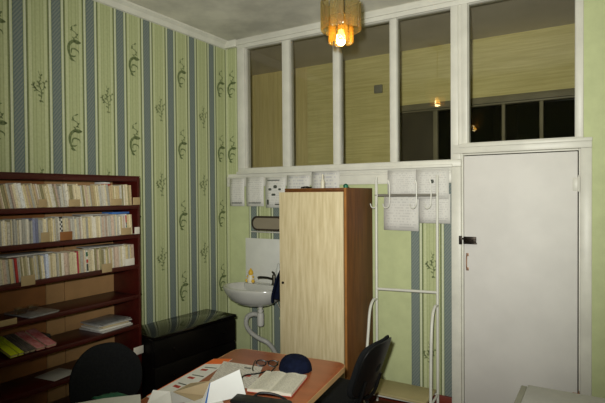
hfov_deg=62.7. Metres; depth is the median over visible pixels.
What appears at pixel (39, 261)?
book
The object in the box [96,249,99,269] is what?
book
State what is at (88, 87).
wall
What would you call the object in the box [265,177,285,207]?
notice
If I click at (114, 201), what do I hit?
marker
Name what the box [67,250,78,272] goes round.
book
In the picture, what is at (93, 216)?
book
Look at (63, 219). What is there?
book
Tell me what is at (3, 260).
book
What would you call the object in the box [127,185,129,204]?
book
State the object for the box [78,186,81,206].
book
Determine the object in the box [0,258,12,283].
book
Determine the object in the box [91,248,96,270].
book
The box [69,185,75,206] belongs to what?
book
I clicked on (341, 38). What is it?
lamp
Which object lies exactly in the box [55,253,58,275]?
book
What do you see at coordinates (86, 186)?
book
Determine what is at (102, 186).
book
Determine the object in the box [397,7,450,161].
window
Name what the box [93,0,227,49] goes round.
trim
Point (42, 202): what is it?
marker
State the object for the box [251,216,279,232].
wall mirror
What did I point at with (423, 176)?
notice
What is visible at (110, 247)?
book
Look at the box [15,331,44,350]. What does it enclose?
booklet
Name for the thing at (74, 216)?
book
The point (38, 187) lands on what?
book
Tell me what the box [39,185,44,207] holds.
book
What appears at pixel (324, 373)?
table
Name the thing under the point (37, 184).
book
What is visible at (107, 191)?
book
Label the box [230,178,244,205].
notice
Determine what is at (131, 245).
book
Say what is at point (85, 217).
book
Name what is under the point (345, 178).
trim
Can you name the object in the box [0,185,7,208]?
book
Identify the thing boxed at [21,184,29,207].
book
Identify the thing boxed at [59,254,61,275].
book
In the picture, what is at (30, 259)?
book
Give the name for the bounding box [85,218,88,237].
book
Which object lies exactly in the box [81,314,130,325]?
magazine
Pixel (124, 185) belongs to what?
book
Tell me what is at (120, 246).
book
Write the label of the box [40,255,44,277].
book
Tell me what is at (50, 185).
book
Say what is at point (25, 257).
book
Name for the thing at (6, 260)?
book
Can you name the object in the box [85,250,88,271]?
book
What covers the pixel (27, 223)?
book
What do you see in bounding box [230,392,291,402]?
handbag
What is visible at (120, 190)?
book
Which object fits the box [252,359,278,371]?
eyeglasses
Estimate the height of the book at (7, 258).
0.142 m
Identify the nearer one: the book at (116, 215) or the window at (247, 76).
the book at (116, 215)
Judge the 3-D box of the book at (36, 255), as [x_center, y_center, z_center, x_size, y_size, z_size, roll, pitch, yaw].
[-1.672,0.404,3.075,0.115,0.148,0.024,0,1,31]
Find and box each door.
[402,111,432,160]
[459,151,579,402]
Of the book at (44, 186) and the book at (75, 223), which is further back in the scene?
the book at (75, 223)
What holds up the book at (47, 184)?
on the bookcase
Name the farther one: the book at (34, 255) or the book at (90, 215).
the book at (90, 215)
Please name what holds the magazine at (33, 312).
on the bookcase
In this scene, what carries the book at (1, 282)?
on the bookcase
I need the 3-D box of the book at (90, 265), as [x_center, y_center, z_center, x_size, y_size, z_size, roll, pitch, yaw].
[-1.476,0.399,3.376,0.106,0.146,0.022,0,1,31]
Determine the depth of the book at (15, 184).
2.94 m
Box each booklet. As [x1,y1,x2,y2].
[0,336,23,355]
[0,341,17,357]
[3,335,29,353]
[9,333,34,352]
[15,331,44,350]
[25,328,55,347]
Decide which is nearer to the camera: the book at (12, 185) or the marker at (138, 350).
the book at (12, 185)
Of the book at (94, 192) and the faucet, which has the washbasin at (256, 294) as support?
the faucet
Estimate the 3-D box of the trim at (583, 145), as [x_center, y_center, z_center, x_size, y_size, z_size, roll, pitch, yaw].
[1.572,0.613,3.622,0.938,2.095,0.120,0,1,31]
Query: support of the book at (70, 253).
on the bookcase
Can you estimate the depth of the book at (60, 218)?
3.17 m
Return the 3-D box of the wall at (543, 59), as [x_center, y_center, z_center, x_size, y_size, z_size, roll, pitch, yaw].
[1.128,0.011,5.390,4.420,3.250,0.100,0,1,31]
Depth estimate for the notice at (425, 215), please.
3.88 m
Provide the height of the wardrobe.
1.772 m
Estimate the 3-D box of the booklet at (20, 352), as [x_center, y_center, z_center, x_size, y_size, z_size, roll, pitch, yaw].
[-1.769,0.874,3.004,0.225,0.084,0.030,0,1,28]
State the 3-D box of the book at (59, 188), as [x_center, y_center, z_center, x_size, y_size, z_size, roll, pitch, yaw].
[-1.584,-0.032,3.195,0.111,0.136,0.034,0,1,31]
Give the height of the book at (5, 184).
0.146 m
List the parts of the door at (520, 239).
handle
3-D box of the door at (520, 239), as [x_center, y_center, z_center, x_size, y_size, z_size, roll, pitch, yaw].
[1.556,0.652,3.607,0.806,1.994,0.084,0,1,31]
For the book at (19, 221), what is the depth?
2.94 m
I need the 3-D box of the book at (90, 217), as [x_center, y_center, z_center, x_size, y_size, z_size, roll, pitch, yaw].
[-1.472,0.176,3.382,0.108,0.141,0.018,0,1,31]
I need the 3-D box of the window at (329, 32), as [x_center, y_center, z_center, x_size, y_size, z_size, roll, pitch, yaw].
[0.091,-0.910,4.502,0.459,1.174,0.062,0,1,31]
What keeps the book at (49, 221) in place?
on the bookcase
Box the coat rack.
[363,175,438,402]
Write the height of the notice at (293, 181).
0.200 m
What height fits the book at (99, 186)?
0.140 m
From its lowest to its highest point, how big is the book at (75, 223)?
0.135 m
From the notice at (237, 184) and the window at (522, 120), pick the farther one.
the notice at (237, 184)
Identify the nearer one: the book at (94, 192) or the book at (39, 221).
the book at (39, 221)
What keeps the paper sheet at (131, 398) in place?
on the folder at (116, 394)
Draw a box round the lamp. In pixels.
[321,0,360,45]
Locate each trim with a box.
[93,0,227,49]
[225,39,236,48]
[227,170,450,186]
[228,167,450,176]
[236,0,583,173]
[282,18,396,166]
[400,88,574,161]
[451,137,592,402]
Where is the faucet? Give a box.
[257,271,275,284]
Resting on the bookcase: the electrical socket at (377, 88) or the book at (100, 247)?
the book at (100, 247)
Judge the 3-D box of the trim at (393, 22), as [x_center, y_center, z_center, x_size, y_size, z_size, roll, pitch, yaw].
[0.313,-0.910,4.378,1.113,1.173,0.083,0,1,31]
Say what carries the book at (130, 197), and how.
on the bookcase
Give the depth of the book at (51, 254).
3.13 m
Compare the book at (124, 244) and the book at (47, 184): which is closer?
the book at (47, 184)
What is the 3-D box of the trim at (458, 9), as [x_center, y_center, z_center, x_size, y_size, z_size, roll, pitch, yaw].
[0.645,-0.928,4.154,2.975,1.325,0.120,0,1,31]
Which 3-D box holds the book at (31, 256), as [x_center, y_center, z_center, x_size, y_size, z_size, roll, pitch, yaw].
[-1.679,0.403,3.054,0.113,0.150,0.020,0,1,31]
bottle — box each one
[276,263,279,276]
[321,174,324,187]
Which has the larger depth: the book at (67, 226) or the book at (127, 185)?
the book at (127, 185)
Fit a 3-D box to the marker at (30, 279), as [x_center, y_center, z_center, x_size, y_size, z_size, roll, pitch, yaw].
[-1.648,0.472,2.972,0.022,0.060,0.085,0,1,31]
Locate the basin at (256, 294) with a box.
[223,282,278,306]
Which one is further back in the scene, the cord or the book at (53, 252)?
the book at (53, 252)
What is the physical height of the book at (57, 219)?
0.144 m
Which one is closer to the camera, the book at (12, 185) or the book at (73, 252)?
the book at (12, 185)
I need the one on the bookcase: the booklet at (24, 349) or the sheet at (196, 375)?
the booklet at (24, 349)
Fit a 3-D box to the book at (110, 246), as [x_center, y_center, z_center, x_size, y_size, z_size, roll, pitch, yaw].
[-1.362,0.396,3.571,0.109,0.144,0.019,0,1,31]
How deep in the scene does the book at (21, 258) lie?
2.96 m
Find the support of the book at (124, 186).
on the bookcase
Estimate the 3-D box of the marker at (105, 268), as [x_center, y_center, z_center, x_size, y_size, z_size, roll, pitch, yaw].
[-1.362,0.460,3.442,0.022,0.060,0.080,0,1,31]
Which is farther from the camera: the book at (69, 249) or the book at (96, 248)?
the book at (96, 248)
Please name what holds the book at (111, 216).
on the bookcase
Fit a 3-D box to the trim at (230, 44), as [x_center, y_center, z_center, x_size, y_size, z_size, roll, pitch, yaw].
[-0.711,-1.558,4.925,0.155,0.070,0.050,0,1,31]
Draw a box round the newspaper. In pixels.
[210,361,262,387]
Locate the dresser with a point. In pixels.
(174, 347)
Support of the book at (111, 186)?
on the bookcase
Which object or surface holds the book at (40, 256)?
on the bookcase
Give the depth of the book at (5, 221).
2.88 m
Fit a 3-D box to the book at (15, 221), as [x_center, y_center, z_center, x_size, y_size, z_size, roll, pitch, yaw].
[-1.730,0.184,2.955,0.110,0.142,0.008,0,3,31]
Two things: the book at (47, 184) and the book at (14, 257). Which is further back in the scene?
the book at (47, 184)
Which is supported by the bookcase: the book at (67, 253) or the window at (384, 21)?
the book at (67, 253)
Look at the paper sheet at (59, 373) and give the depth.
3.25 m
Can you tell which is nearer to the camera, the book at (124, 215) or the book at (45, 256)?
the book at (45, 256)
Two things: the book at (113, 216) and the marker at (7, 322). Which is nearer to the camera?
the marker at (7, 322)
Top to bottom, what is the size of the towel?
0.463 m
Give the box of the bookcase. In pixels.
[0,172,141,402]
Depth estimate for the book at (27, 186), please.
3.00 m
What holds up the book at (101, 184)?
on the bookcase
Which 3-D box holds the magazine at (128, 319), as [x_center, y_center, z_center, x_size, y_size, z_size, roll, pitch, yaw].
[-1.420,0.864,3.597,0.230,0.008,0.270,0,1,37]
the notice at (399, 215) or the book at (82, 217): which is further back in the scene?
the notice at (399, 215)
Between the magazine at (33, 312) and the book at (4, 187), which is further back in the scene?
the magazine at (33, 312)
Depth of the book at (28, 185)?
3.01 m
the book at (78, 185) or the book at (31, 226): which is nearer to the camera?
the book at (31, 226)
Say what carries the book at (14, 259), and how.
on the bookcase
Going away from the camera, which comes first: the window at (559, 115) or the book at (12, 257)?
the book at (12, 257)
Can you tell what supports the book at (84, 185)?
on the bookcase
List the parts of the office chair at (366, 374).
seat, backrest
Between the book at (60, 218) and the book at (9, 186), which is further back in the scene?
the book at (60, 218)
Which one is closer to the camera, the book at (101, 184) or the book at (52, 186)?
the book at (52, 186)
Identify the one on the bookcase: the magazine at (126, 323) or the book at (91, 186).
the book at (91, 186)
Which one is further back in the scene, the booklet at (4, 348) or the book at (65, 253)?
the book at (65, 253)
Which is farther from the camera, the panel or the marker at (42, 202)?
the panel
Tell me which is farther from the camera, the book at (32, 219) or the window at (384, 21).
the window at (384, 21)
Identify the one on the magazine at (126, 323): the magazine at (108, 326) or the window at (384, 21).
the magazine at (108, 326)
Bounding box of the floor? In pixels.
[369,397,395,402]
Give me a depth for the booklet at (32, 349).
3.05 m
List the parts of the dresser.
drawer, drawer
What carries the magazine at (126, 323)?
on the magazine at (119, 327)
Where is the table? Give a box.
[141,349,344,402]
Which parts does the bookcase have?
panel, shelf, shelf, shelf, shelf, shelf, shelf, shelf, panel, panel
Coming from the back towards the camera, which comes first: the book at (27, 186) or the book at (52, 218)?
the book at (52, 218)
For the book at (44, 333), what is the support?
on the bookcase
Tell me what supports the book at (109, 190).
on the bookcase
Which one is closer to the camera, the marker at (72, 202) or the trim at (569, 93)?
the marker at (72, 202)
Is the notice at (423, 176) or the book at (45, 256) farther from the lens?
the notice at (423, 176)
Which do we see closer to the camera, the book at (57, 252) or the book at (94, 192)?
the book at (57, 252)
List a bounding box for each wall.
[0,0,228,324]
[226,0,604,397]
[250,23,574,167]
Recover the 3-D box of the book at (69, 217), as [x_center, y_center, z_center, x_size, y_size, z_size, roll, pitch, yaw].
[-1.546,0.173,3.284,0.117,0.151,0.016,0,1,31]
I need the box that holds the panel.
[246,238,279,282]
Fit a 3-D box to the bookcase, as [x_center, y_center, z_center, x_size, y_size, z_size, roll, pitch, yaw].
[-1.660,0.758,3.221,0.298,1.868,1.292,0,1,31]
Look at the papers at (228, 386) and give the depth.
2.36 m
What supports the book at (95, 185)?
on the bookcase
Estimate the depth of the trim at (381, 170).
4.50 m
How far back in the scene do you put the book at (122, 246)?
3.58 m
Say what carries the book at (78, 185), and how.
on the bookcase
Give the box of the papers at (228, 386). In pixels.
[148,369,245,402]
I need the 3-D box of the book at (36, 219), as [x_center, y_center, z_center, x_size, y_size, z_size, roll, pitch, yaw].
[-1.670,0.178,3.061,0.115,0.149,0.016,0,3,31]
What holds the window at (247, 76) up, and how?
in the wall at (406, 259)
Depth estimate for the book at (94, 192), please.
3.37 m
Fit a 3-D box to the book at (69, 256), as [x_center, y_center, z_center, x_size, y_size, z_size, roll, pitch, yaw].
[-1.553,0.406,3.250,0.109,0.136,0.015,0,1,31]
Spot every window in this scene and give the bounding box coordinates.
[245,41,282,167]
[289,31,333,166]
[339,20,390,163]
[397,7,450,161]
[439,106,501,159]
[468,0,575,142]
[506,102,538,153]
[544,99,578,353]
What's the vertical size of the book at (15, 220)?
0.144 m
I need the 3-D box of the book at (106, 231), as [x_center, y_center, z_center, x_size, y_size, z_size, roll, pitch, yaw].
[-1.416,0.173,3.491,0.112,0.142,0.023,0,1,31]
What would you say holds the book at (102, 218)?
on the bookcase
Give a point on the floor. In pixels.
(373, 400)
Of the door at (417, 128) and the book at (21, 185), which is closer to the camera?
the book at (21, 185)
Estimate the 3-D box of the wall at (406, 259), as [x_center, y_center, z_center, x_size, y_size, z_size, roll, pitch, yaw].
[0.825,0.034,4.122,3.620,3.250,0.122,0,1,31]
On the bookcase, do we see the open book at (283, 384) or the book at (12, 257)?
the book at (12, 257)
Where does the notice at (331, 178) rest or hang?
attached to the wall at (406, 259)
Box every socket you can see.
[337,0,344,30]
[374,84,382,93]
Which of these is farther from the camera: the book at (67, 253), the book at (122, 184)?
the book at (122, 184)
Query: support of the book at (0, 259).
on the bookcase
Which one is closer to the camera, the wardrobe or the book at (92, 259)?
the book at (92, 259)
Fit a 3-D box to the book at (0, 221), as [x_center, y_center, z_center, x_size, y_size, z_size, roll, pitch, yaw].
[-1.779,0.186,2.890,0.114,0.141,0.008,0,3,31]
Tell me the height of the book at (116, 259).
0.144 m
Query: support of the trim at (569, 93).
attached to the wall at (543, 59)
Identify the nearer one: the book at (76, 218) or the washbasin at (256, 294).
the book at (76, 218)
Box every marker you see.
[0,318,16,326]
[19,274,34,286]
[38,199,46,206]
[41,232,49,241]
[58,231,72,240]
[67,199,79,206]
[101,263,111,272]
[112,199,121,204]
[121,227,130,234]
[124,258,133,265]
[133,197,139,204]
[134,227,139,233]
[134,345,143,354]
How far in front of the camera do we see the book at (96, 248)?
3.41 m
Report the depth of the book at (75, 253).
3.26 m
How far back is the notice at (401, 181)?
4.01 m
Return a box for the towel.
[271,270,279,303]
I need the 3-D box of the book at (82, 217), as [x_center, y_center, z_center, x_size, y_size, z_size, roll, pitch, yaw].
[-1.495,0.176,3.342,0.106,0.141,0.018,0,1,31]
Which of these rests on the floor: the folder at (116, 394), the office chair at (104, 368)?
the office chair at (104, 368)
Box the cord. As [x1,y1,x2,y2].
[242,370,269,377]
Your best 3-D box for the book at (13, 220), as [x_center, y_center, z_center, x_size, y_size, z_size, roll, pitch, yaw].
[-1.739,0.179,2.947,0.115,0.152,0.012,0,3,31]
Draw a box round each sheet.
[0,250,52,257]
[34,368,71,380]
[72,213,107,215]
[76,243,123,248]
[80,394,140,402]
[146,359,231,397]
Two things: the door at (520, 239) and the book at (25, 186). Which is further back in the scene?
the door at (520, 239)
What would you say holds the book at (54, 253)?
on the bookcase
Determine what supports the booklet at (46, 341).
on the bookcase
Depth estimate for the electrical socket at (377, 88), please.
5.45 m
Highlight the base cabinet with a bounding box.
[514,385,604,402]
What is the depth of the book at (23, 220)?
2.96 m
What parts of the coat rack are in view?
leg, seat, seat frame, leg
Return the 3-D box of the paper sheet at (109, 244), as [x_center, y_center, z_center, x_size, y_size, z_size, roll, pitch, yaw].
[-1.427,0.314,3.508,0.150,0.005,0.280,0,1,33]
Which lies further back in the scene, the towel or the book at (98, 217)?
the towel
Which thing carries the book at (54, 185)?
on the bookcase
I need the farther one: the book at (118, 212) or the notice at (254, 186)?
the notice at (254, 186)
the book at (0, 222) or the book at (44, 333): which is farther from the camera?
the book at (44, 333)
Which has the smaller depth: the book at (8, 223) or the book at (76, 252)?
the book at (8, 223)
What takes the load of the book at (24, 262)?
on the bookcase
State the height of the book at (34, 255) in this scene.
0.149 m
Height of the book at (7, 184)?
0.144 m
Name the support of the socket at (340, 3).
attached to the lamp
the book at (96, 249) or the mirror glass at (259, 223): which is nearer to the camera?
the book at (96, 249)
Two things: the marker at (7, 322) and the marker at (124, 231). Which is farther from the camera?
the marker at (124, 231)
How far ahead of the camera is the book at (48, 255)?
3.11 m
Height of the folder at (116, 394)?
0.010 m
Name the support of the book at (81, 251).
on the bookcase
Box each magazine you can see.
[4,306,58,318]
[79,323,132,333]
[80,314,131,327]
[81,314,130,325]
[81,322,130,331]
[84,321,128,328]
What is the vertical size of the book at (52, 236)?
0.148 m
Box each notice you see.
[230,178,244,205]
[246,177,263,205]
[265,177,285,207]
[287,175,309,188]
[311,171,339,187]
[384,197,418,230]
[387,170,415,196]
[416,168,448,198]
[419,194,450,223]
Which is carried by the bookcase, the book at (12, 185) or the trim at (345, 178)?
the book at (12, 185)
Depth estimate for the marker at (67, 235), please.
3.18 m
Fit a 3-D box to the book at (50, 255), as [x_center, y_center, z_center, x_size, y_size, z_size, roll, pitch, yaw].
[-1.624,0.408,3.147,0.107,0.137,0.016,0,1,31]
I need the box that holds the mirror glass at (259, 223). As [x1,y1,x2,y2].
[253,218,278,228]
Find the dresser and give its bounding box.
[141,309,235,398]
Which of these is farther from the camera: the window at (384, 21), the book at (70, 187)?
the window at (384, 21)
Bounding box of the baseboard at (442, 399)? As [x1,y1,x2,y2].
[373,395,451,402]
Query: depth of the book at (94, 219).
3.37 m
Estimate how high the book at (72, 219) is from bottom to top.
0.136 m
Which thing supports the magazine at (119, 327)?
on the bookcase
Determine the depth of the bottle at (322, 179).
4.06 m
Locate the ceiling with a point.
(504, 17)
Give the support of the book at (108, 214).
on the bookcase
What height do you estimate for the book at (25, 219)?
0.146 m
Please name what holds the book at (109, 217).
on the bookcase
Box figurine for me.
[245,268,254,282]
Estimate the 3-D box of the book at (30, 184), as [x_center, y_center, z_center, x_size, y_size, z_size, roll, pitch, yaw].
[-1.684,-0.036,3.049,0.115,0.150,0.040,0,1,31]
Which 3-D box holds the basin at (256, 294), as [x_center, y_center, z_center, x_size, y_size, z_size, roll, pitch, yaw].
[-0.449,0.871,4.580,0.643,0.180,0.432,0,1,31]
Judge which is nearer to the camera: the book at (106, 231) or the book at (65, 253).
the book at (65, 253)
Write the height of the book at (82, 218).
0.136 m
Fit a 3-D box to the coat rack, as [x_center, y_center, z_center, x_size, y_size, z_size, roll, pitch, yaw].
[0.748,0.722,3.826,0.565,1.846,0.330,0,1,31]
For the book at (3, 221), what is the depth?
2.87 m
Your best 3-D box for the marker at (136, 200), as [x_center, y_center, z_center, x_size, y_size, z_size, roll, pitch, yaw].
[-1.230,-0.003,3.658,0.022,0.055,0.065,0,1,31]
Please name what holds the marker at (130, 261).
attached to the bookcase
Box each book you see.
[0,184,9,208]
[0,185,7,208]
[0,219,12,244]
[0,220,5,245]
[0,221,2,245]
[0,222,1,245]
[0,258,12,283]
[0,259,3,284]
[0,264,2,284]
[0,332,50,353]
[1,259,7,284]
[4,259,9,283]
[5,184,11,208]
[5,221,6,245]
[6,183,21,207]
[7,184,12,208]
[7,222,10,244]
[7,258,15,282]
[8,184,18,207]
[8,185,15,208]
[8,258,18,282]
[9,219,15,244]
[12,257,19,280]
[14,257,20,280]
[15,219,25,243]
[15,220,18,244]
[15,221,17,244]
[16,183,25,207]
[18,220,21,243]
[19,257,23,275]
[20,256,28,275]
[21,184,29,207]
[21,185,27,207]
[22,218,35,242]
[23,258,26,275]
[24,183,36,207]
[25,185,32,207]
[25,186,30,207]
[25,219,26,243]
[26,219,28,243]
[27,255,36,279]
[28,185,34,207]
[28,220,32,242]
[28,257,32,274]
[32,184,38,207]
[34,255,37,278]
[35,218,38,242]
[36,255,39,278]
[37,184,51,206]
[37,185,42,207]
[37,254,48,277]
[37,255,41,278]
[38,220,40,242]
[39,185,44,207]
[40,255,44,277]
[40,256,43,278]
[43,185,50,207]
[44,217,57,240]
[46,253,54,276]
[47,184,53,206]
[47,218,53,241]
[48,220,50,241]
[48,255,50,277]
[49,184,55,206]
[50,255,52,276]
[51,216,62,231]
[52,184,59,206]
[52,186,57,206]
[52,218,56,240]
[53,252,62,275]
[54,253,56,276]
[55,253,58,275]
[56,186,63,206]
[56,218,59,239]
[57,252,64,274]
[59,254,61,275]
[60,251,72,273]
[62,184,68,205]
[62,185,66,206]
[62,216,74,236]
[62,218,65,231]
[62,252,67,274]
[65,218,68,231]
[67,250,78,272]
[67,253,68,274]
[68,253,70,274]
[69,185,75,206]
[69,186,72,198]
[69,249,80,272]
[69,251,75,273]
[72,219,74,239]
[74,185,78,206]
[74,216,82,238]
[74,217,79,238]
[74,219,76,238]
[75,253,76,273]
[78,185,85,205]
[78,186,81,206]
[80,186,83,206]
[80,249,91,270]
[80,250,83,272]
[81,216,93,237]
[82,217,86,237]
[82,218,84,238]
[84,185,88,205]
[85,217,90,237]
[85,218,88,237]
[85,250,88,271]
[86,185,94,205]
[86,186,89,205]
[90,215,101,236]
[90,217,92,237]
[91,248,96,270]
[91,250,93,270]
[93,185,96,205]
[93,216,98,236]
[93,217,96,237]
[95,185,99,205]
[96,248,101,269]
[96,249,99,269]
[97,216,100,236]
[99,186,102,205]
[100,247,108,263]
[101,184,107,205]
[101,185,105,205]
[101,215,113,235]
[101,217,104,236]
[102,211,128,213]
[105,216,107,235]
[106,184,109,205]
[108,185,113,205]
[108,186,110,205]
[108,214,116,235]
[108,216,111,235]
[110,246,118,266]
[110,247,113,267]
[113,185,121,198]
[113,216,115,235]
[113,246,120,266]
[115,247,117,266]
[116,214,126,227]
[116,215,118,234]
[120,246,122,266]
[121,184,123,204]
[122,246,123,265]
[124,185,127,204]
[124,186,126,204]
[124,244,129,258]
[126,244,133,257]
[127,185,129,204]
[129,185,131,204]
[246,371,307,396]
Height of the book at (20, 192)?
0.151 m
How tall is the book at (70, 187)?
0.136 m
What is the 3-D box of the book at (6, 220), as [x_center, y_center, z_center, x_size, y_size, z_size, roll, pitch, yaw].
[-1.748,0.181,2.930,0.115,0.150,0.007,0,3,31]
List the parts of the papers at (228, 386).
panel, panel, panel, panel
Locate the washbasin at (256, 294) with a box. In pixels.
[223,271,279,352]
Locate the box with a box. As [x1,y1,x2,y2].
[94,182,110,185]
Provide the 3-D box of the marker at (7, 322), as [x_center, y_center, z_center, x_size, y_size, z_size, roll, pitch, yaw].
[-1.708,0.698,2.873,0.022,0.035,0.100,0,1,31]
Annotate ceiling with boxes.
[127,0,574,75]
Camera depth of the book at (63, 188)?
3.19 m
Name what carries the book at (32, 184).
on the bookcase
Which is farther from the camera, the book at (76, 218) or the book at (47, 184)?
the book at (76, 218)
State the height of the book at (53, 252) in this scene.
0.146 m
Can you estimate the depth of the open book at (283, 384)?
2.51 m
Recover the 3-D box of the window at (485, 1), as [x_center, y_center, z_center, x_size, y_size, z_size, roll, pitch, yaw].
[1.574,-0.967,3.599,0.715,1.054,0.062,0,1,31]
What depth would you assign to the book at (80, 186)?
3.29 m
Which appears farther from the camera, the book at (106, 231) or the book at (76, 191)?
the book at (106, 231)
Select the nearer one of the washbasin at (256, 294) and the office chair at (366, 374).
the office chair at (366, 374)
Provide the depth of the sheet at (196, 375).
2.68 m
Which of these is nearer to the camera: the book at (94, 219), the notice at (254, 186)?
the book at (94, 219)
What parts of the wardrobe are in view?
door, panel, panel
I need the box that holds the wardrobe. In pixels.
[279,188,372,402]
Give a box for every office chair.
[69,342,141,402]
[314,335,390,402]
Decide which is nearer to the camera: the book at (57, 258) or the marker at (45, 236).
the marker at (45, 236)
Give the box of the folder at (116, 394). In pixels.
[92,392,128,399]
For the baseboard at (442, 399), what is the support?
attached to the wall at (406, 259)
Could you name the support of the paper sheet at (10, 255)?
on the book at (31, 256)
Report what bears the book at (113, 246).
on the bookcase
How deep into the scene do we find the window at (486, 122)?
4.95 m

